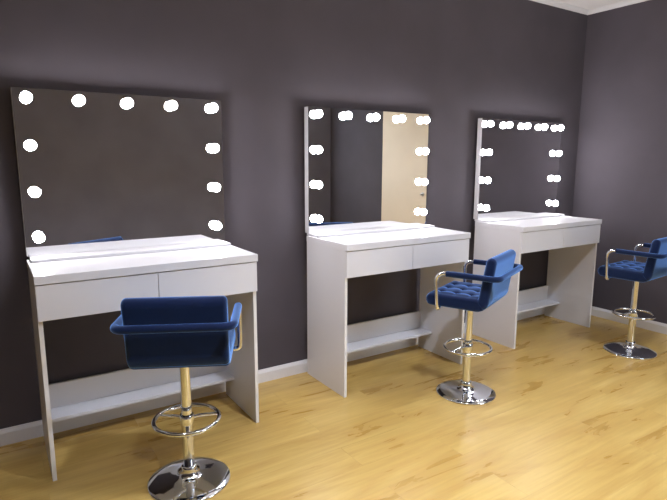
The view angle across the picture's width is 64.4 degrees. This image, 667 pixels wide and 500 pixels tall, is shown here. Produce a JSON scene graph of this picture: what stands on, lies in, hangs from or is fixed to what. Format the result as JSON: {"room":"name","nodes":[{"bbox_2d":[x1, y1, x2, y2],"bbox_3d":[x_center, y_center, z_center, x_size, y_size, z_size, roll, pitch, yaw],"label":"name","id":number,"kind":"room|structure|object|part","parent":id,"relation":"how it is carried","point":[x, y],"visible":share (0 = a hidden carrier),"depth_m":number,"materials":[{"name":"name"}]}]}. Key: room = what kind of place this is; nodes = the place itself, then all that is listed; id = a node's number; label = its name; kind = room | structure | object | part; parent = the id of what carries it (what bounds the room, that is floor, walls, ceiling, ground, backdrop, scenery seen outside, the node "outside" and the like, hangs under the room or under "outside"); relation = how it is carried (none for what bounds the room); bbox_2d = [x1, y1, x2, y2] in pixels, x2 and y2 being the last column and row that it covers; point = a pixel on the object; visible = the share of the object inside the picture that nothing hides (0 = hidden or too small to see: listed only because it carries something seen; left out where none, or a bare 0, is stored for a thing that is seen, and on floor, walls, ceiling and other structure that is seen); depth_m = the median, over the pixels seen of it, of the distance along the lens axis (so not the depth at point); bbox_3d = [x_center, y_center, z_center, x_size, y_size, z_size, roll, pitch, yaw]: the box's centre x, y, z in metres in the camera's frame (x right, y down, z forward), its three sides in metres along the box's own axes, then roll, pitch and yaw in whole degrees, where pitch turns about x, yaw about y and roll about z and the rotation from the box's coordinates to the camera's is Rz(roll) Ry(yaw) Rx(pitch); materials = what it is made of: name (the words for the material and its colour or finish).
{"room":"backstage room","nodes":[
{"label":"backstage room","id":0,"kind":"room"},
{"bbox_2d":[0,0,587,428],"bbox_3d":[-0.916,-0.469,3.055,7.842,2.800,0.100,-6,11,-32],"label":"wall","id":1,"kind":"structure","parent":0,"point":[458,63],"depth_m":3.36,"materials":[{"name":"grey paint"}]},
{"bbox_2d":[0,307,544,446],"bbox_3d":[-0.888,0.877,3.234,7.642,0.087,0.014,-6,11,-32],"label":"baseboard","id":2,"kind":"structure","parent":1,"relation":"attached to","point":[14,434],"depth_m":3.15,"materials":[{"name":"white paint"}]},
{"bbox_2d":[531,0,588,14],"bbox_3d":[-0.876,-1.823,2.770,7.642,0.034,0.035,-6,11,-32],"label":"trim","id":3,"kind":"structure","parent":1,"relation":"attached to","point":[554,3],"depth_m":4.61,"materials":[{"name":"white paint"}]},
{"bbox_2d":[0,314,666,499],"bbox_3d":[0.330,1.285,1.393,7.842,0.100,4.700,-6,11,-32],"label":"floor","id":4,"kind":"structure","parent":0,"point":[569,417],"depth_m":2.79,"materials":[{"name":"brown wood"}]},
{"bbox_2d":[27,245,258,480],"bbox_3d":[-0.964,0.508,2.792,1.036,0.960,0.475,-6,11,-32],"label":"makeup desk","id":5,"kind":"object","parent":4,"relation":"on","point":[63,289],"visible":0.86,"depth_m":2.69,"materials":[{"name":"white wood"}]},
{"bbox_3d":[-1.397,0.570,2.534,0.018,0.922,0.450,-6,11,-32],"label":"panel","id":6,"kind":"part","parent":5,"relation":"part of","materials":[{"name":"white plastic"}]},
{"bbox_3d":[-1.060,0.209,2.409,0.513,0.159,0.016,-6,11,-32],"label":"drawer","id":7,"kind":"part","parent":5,"relation":"part of","materials":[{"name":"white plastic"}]},
{"bbox_2d":[10,87,230,262],"bbox_3d":[-1.063,-0.398,2.796,1.030,0.826,0.150,-6,11,-32],"label":"vanity mirror","id":8,"kind":"object","parent":5,"relation":"on","point":[101,174],"visible":1,"depth_m":2.77,"materials":[{"name":"white mirror"}]},
{"bbox_3d":[-1.091,-0.414,2.837,1.030,0.808,0.048,-6,11,-32],"label":"frame","id":9,"kind":"part","parent":8,"relation":"part of","materials":[{"name":"brown plastic"}]},
{"bbox_3d":[-1.442,-0.719,2.484,0.050,0.050,0.050,-6,11,-32],"label":"light bulb","id":10,"kind":"part","parent":8,"relation":"part of","materials":[{"name":"white glass"}]},
{"bbox_3d":[-1.443,-0.499,2.522,0.050,0.050,0.050,-6,11,-32],"label":"light bulb","id":11,"kind":"part","parent":8,"relation":"part of","materials":[{"name":"white glass"}]},
{"bbox_3d":[-1.444,-0.280,2.558,0.050,0.050,0.050,-6,11,-32],"label":"light bulb","id":12,"kind":"part","parent":8,"relation":"part of","materials":[{"name":"white glass"}]},
{"bbox_3d":[-1.444,-0.060,2.596,0.050,0.050,0.050,-6,11,-32],"label":"light bulb","id":13,"kind":"part","parent":8,"relation":"part of","materials":[{"name":"white glass"}]},
{"bbox_3d":[-1.251,-0.739,2.607,0.050,0.050,0.050,-6,11,-32],"label":"light bulb","id":14,"kind":"part","parent":8,"relation":"part of","materials":[{"name":"white glass"}]},
{"bbox_3d":[-1.059,-0.760,2.729,0.050,0.050,0.050,-6,11,-32],"label":"light bulb","id":15,"kind":"part","parent":8,"relation":"part of","materials":[{"name":"white glass"}]},
{"bbox_3d":[-1.061,0.001,2.863,1.016,0.016,0.146,-6,11,-32],"label":"board","id":16,"kind":"part","parent":8,"relation":"part of","materials":[{"name":"white plastic"}]},
{"bbox_3d":[-0.867,-0.780,2.852,0.050,0.050,0.050,-6,11,-32],"label":"light bulb","id":17,"kind":"part","parent":8,"relation":"part of","materials":[{"name":"white glass"}]},
{"bbox_3d":[-0.675,-0.800,2.974,0.050,0.050,0.050,-6,11,-32],"label":"light bulb","id":18,"kind":"part","parent":8,"relation":"part of","materials":[{"name":"white glass"}]},
{"bbox_3d":[-0.676,-0.580,3.011,0.050,0.050,0.050,-6,11,-32],"label":"light bulb","id":19,"kind":"part","parent":8,"relation":"part of","materials":[{"name":"white glass"}]},
{"bbox_3d":[-0.676,-0.360,3.048,0.050,0.050,0.050,-6,11,-32],"label":"light bulb","id":20,"kind":"part","parent":8,"relation":"part of","materials":[{"name":"white glass"}]},
{"bbox_3d":[-0.677,-0.140,3.085,0.050,0.050,0.050,-6,11,-32],"label":"light bulb","id":21,"kind":"part","parent":8,"relation":"part of","materials":[{"name":"white glass"}]},
{"bbox_3d":[-1.090,0.726,3.023,0.994,0.130,0.018,-6,11,-32],"label":"rail","id":22,"kind":"part","parent":5,"relation":"part of","materials":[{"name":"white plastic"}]},
{"bbox_2d":[51,370,233,421],"bbox_3d":[-1.055,0.808,2.981,0.994,0.016,0.148,-6,11,-32],"label":"shelf","id":23,"kind":"object","parent":5,"relation":"attached to","point":[92,404],"depth_m":2.93,"materials":[{"name":"white wood"}]},
{"bbox_3d":[-0.626,0.163,2.685,0.513,0.159,0.016,-6,11,-32],"label":"drawer","id":24,"kind":"part","parent":5,"relation":"part of","materials":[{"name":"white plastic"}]},
{"bbox_3d":[-0.547,0.481,3.076,0.018,0.922,0.450,-6,11,-32],"label":"panel","id":25,"kind":"part","parent":5,"relation":"part of","materials":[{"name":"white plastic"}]},
{"bbox_2d":[110,296,241,499],"bbox_3d":[-0.651,0.611,2.335,0.496,0.912,0.462,-1,10,-6],"label":"stool","id":26,"kind":"object","parent":4,"relation":"on","point":[183,333],"visible":1,"depth_m":2.15,"materials":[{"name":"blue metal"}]},
{"bbox_3d":[-0.636,0.333,2.156,0.412,0.304,0.108,-1,10,-6],"label":"backrest","id":27,"kind":"part","parent":26,"relation":"part of","materials":[{"name":"blue fabric"}]},
{"bbox_3d":[-0.657,0.429,2.358,0.412,0.084,0.354,-1,10,-6],"label":"seat","id":28,"kind":"part","parent":26,"relation":"part of","materials":[{"name":"blue fabric"}]},
{"bbox_3d":[-0.647,0.385,2.265,0.484,0.242,0.388,-1,10,-6],"label":"armrest frame","id":29,"kind":"part","parent":26,"relation":"part of","materials":[{"name":"silver metal"}]},
{"bbox_2d":[307,227,470,397],"bbox_3d":[0.384,0.367,3.653,1.036,0.960,0.475,-6,11,-32],"label":"makeup desk","id":30,"kind":"object","parent":4,"relation":"on","point":[333,260],"visible":0.98,"depth_m":3.48,"materials":[{"name":"white wood"}]},
{"bbox_3d":[-0.049,0.428,3.394,0.018,0.922,0.450,-6,11,-32],"label":"panel","id":31,"kind":"part","parent":30,"relation":"part of","materials":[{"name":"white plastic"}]},
{"bbox_2d":[304,106,434,237],"bbox_3d":[0.285,-0.540,3.656,1.030,0.826,0.150,-6,11,-32],"label":"vanity mirror","id":32,"kind":"object","parent":30,"relation":"on","point":[366,171],"visible":1,"depth_m":3.64,"materials":[{"name":"white mirror"}]},
{"bbox_3d":[0.257,-0.556,3.697,1.030,0.808,0.048,-6,11,-32],"label":"frame","id":33,"kind":"part","parent":32,"relation":"part of","materials":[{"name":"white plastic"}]},
{"bbox_3d":[-0.096,-0.202,3.456,0.050,0.050,0.050,-6,11,-32],"label":"light bulb","id":34,"kind":"part","parent":32,"relation":"part of","materials":[{"name":"white glass"}]},
{"bbox_3d":[-0.095,-0.421,3.419,0.050,0.050,0.050,-6,11,-32],"label":"light bulb","id":35,"kind":"part","parent":32,"relation":"part of","materials":[{"name":"white glass"}]},
{"bbox_3d":[-0.095,-0.641,3.382,0.050,0.050,0.050,-6,11,-32],"label":"light bulb","id":36,"kind":"part","parent":32,"relation":"part of","materials":[{"name":"white glass"}]},
{"bbox_3d":[-0.094,-0.861,3.345,0.050,0.050,0.050,-6,11,-32],"label":"light bulb","id":37,"kind":"part","parent":32,"relation":"part of","materials":[{"name":"white glass"}]},
{"bbox_3d":[0.098,-0.881,3.467,0.050,0.050,0.050,-6,11,-32],"label":"light bulb","id":38,"kind":"part","parent":32,"relation":"part of","materials":[{"name":"white glass"}]},
{"bbox_3d":[0.288,-0.140,3.724,1.016,0.016,0.146,-6,11,-32],"label":"board","id":39,"kind":"part","parent":32,"relation":"part of","materials":[{"name":"white plastic"}]},
{"bbox_3d":[0.290,-0.901,3.590,0.050,0.050,0.050,-6,11,-32],"label":"light bulb","id":40,"kind":"part","parent":32,"relation":"part of","materials":[{"name":"white glass"}]},
{"bbox_3d":[0.481,-0.922,3.712,0.050,0.050,0.050,-6,11,-32],"label":"light bulb","id":41,"kind":"part","parent":32,"relation":"part of","materials":[{"name":"white glass"}]},
{"bbox_3d":[0.672,-0.282,3.946,0.050,0.050,0.050,-6,11,-32],"label":"light bulb","id":42,"kind":"part","parent":32,"relation":"part of","materials":[{"name":"white glass"}]},
{"bbox_3d":[0.672,-0.502,3.909,0.050,0.050,0.050,-6,11,-32],"label":"light bulb","id":43,"kind":"part","parent":32,"relation":"part of","materials":[{"name":"white glass"}]},
{"bbox_3d":[0.673,-0.722,3.872,0.050,0.050,0.050,-6,11,-32],"label":"light bulb","id":44,"kind":"part","parent":32,"relation":"part of","materials":[{"name":"white glass"}]},
{"bbox_3d":[0.673,-0.942,3.835,0.050,0.050,0.050,-6,11,-32],"label":"light bulb","id":45,"kind":"part","parent":32,"relation":"part of","materials":[{"name":"white glass"}]},
{"bbox_3d":[0.289,0.067,3.269,0.513,0.159,0.016,-6,11,-32],"label":"drawer","id":46,"kind":"part","parent":30,"relation":"part of","materials":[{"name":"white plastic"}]},
{"bbox_3d":[0.259,0.584,3.883,0.994,0.130,0.018,-6,11,-32],"label":"rail","id":47,"kind":"part","parent":30,"relation":"part of","materials":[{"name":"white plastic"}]},
{"bbox_2d":[347,327,431,352],"bbox_3d":[0.294,0.666,3.842,0.994,0.016,0.148,-6,11,-32],"label":"shelf","id":48,"kind":"object","parent":30,"relation":"attached to","point":[374,340],"depth_m":3.89,"materials":[{"name":"white wood"}]},
{"bbox_3d":[0.722,0.021,3.546,0.513,0.159,0.016,-6,11,-32],"label":"drawer","id":49,"kind":"part","parent":30,"relation":"part of","materials":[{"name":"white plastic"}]},
{"bbox_3d":[0.801,0.339,3.937,0.018,0.922,0.450,-6,11,-32],"label":"panel","id":50,"kind":"part","parent":30,"relation":"part of","materials":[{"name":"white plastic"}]},
{"bbox_2d":[426,249,522,404],"bbox_3d":[0.863,0.455,3.277,0.462,0.912,0.496,7,12,34],"label":"stool","id":51,"kind":"object","parent":4,"relation":"on","point":[499,269],"visible":1,"depth_m":3.20,"materials":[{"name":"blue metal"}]},
{"bbox_3d":[0.889,0.228,3.221,0.388,0.242,0.484,7,12,34],"label":"armrest frame","id":52,"kind":"part","parent":51,"relation":"part of","materials":[{"name":"silver metal"}]},
{"bbox_3d":[0.819,0.278,3.278,0.354,0.084,0.412,7,12,34],"label":"seat","id":53,"kind":"part","parent":51,"relation":"part of","materials":[{"name":"blue fabric"}]},
{"bbox_3d":[0.972,0.168,3.154,0.108,0.304,0.412,7,12,34],"label":"backrest","id":54,"kind":"part","parent":51,"relation":"part of","materials":[{"name":"blue fabric"}]},
{"bbox_2d":[472,216,601,348],"bbox_3d":[1.726,0.226,4.509,1.036,0.960,0.475,-6,11,-32],"label":"makeup desk","id":55,"kind":"object","parent":4,"relation":"on","point":[571,242],"visible":0.91,"depth_m":4.39,"materials":[{"name":"white wood"}]},
{"bbox_3d":[1.293,0.287,4.251,0.018,0.922,0.450,-6,11,-32],"label":"panel","id":56,"kind":"part","parent":55,"relation":"part of","materials":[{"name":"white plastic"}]},
{"bbox_2d":[473,118,564,222],"bbox_3d":[1.627,-0.681,4.513,1.030,0.826,0.150,-6,11,-32],"label":"vanity mirror","id":57,"kind":"object","parent":55,"relation":"on","point":[517,178],"visible":1,"depth_m":4.49,"materials":[{"name":"white mirror"}]},
{"bbox_3d":[1.599,-0.697,4.554,1.030,0.808,0.048,-6,11,-32],"label":"frame","id":58,"kind":"part","parent":57,"relation":"part of","materials":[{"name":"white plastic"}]},
{"bbox_3d":[1.246,-0.343,4.313,0.050,0.050,0.050,-6,11,-32],"label":"light bulb","id":59,"kind":"part","parent":57,"relation":"part of","materials":[{"name":"white glass"}]},
{"bbox_3d":[1.247,-0.562,4.276,0.050,0.050,0.050,-6,11,-32],"label":"light bulb","id":60,"kind":"part","parent":57,"relation":"part of","materials":[{"name":"white glass"}]},
{"bbox_3d":[1.247,-0.782,4.239,0.050,0.050,0.050,-6,11,-32],"label":"light bulb","id":61,"kind":"part","parent":57,"relation":"part of","materials":[{"name":"white glass"}]},
{"bbox_3d":[1.248,-1.002,4.202,0.050,0.050,0.050,-6,11,-32],"label":"light bulb","id":62,"kind":"part","parent":57,"relation":"part of","materials":[{"name":"white glass"}]},
{"bbox_3d":[1.440,-1.022,4.324,0.050,0.050,0.050,-6,11,-32],"label":"light bulb","id":63,"kind":"part","parent":57,"relation":"part of","materials":[{"name":"white glass"}]},
{"bbox_3d":[1.629,-0.282,4.580,1.016,0.016,0.146,-6,11,-32],"label":"board","id":64,"kind":"part","parent":57,"relation":"part of","materials":[{"name":"white plastic"}]},
{"bbox_3d":[1.631,-1.042,4.446,0.050,0.050,0.050,-6,11,-32],"label":"light bulb","id":65,"kind":"part","parent":57,"relation":"part of","materials":[{"name":"white glass"}]},
{"bbox_3d":[1.823,-1.063,4.569,0.050,0.050,0.050,-6,11,-32],"label":"light bulb","id":66,"kind":"part","parent":57,"relation":"part of","materials":[{"name":"white glass"}]},
{"bbox_3d":[2.015,-1.083,4.691,0.050,0.050,0.050,-6,11,-32],"label":"light bulb","id":67,"kind":"part","parent":57,"relation":"part of","materials":[{"name":"white glass"}]},
{"bbox_3d":[1.600,0.443,4.740,0.994,0.130,0.018,-6,11,-32],"label":"rail","id":68,"kind":"part","parent":55,"relation":"part of","materials":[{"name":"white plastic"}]},
{"bbox_2d":[517,299,558,313],"bbox_3d":[1.635,0.525,4.698,0.994,0.016,0.148,-6,11,-32],"label":"shelf","id":69,"kind":"object","parent":55,"relation":"attached to","point":[533,304],"depth_m":4.82,"materials":[{"name":"white wood"}]},
{"bbox_3d":[1.631,-0.074,4.126,0.513,0.159,0.016,-6,11,-32],"label":"drawer","id":70,"kind":"part","parent":55,"relation":"part of","materials":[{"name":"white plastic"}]},
{"bbox_3d":[2.143,0.198,4.793,0.018,0.922,0.450,-6,11,-32],"label":"panel","id":71,"kind":"part","parent":55,"relation":"part of","materials":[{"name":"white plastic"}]},
{"bbox_3d":[2.064,-0.120,4.402,0.513,0.159,0.016,-6,11,-32],"label":"drawer","id":72,"kind":"part","parent":55,"relation":"part of","materials":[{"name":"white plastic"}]},
{"bbox_2d":[598,237,666,359],"bbox_3d":[2.315,0.335,4.011,0.496,0.912,0.462,-7,12,-37],"label":"stool","id":73,"kind":"object","parent":4,"relation":"on","point":[655,267],"visible":1,"depth_m":3.95,"materials":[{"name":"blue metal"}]},
{"bbox_3d":[2.335,0.109,3.948,0.484,0.242,0.388,-7,12,-37],"label":"armrest frame","id":74,"kind":"part","parent":73,"relation":"part of","materials":[{"name":"silver metal"}]},
{"bbox_3d":[2.283,0.155,4.024,0.412,0.084,0.354,-7,12,-37],"label":"seat","id":75,"kind":"part","parent":73,"relation":"part of","materials":[{"name":"blue fabric"}]},
{"bbox_3d":[2.396,0.053,3.858,0.412,0.304,0.108,-7,12,-37],"label":"backrest","id":76,"kind":"part","parent":73,"relation":"part of","materials":[{"name":"blue fabric"}]},
{"bbox_2d":[555,0,625,9],"bbox_3d":[0.337,-1.575,0.911,7.842,0.100,4.700,-6,11,-32],"label":"ceiling","id":77,"kind":"structure","parent":0,"point":[587,4],"depth_m":4.57,"materials":[{"name":"white paint"}]},
{"bbox_2d":[572,0,666,323],"bbox_3d":[3.583,-0.487,3.226,0.100,2.800,4.500,-6,11,-32],"label":"wall","id":78,"kind":"structure","parent":0,"point":[621,172],"depth_m":4.65,"materials":[{"name":"grey paint"}]},
{"bbox_2d":[588,0,647,14],"bbox_3d":[3.530,-1.845,2.960,0.035,0.034,4.500,-6,11,-32],"label":"trim","id":79,"kind":"structure","parent":78,"relation":"attached to","point":[627,2],"depth_m":4.61,"materials":[{"name":"white paint"}]},
{"bbox_2d":[591,306,666,334],"bbox_3d":[2.908,0.694,4.373,0.014,0.087,2.200,-6,11,-32],"label":"baseboard","id":80,"kind":"structure","parent":78,"relation":"attached to","point":[651,325],"depth_m":4.76,"materials":[{"name":"white paint"}]}
]}

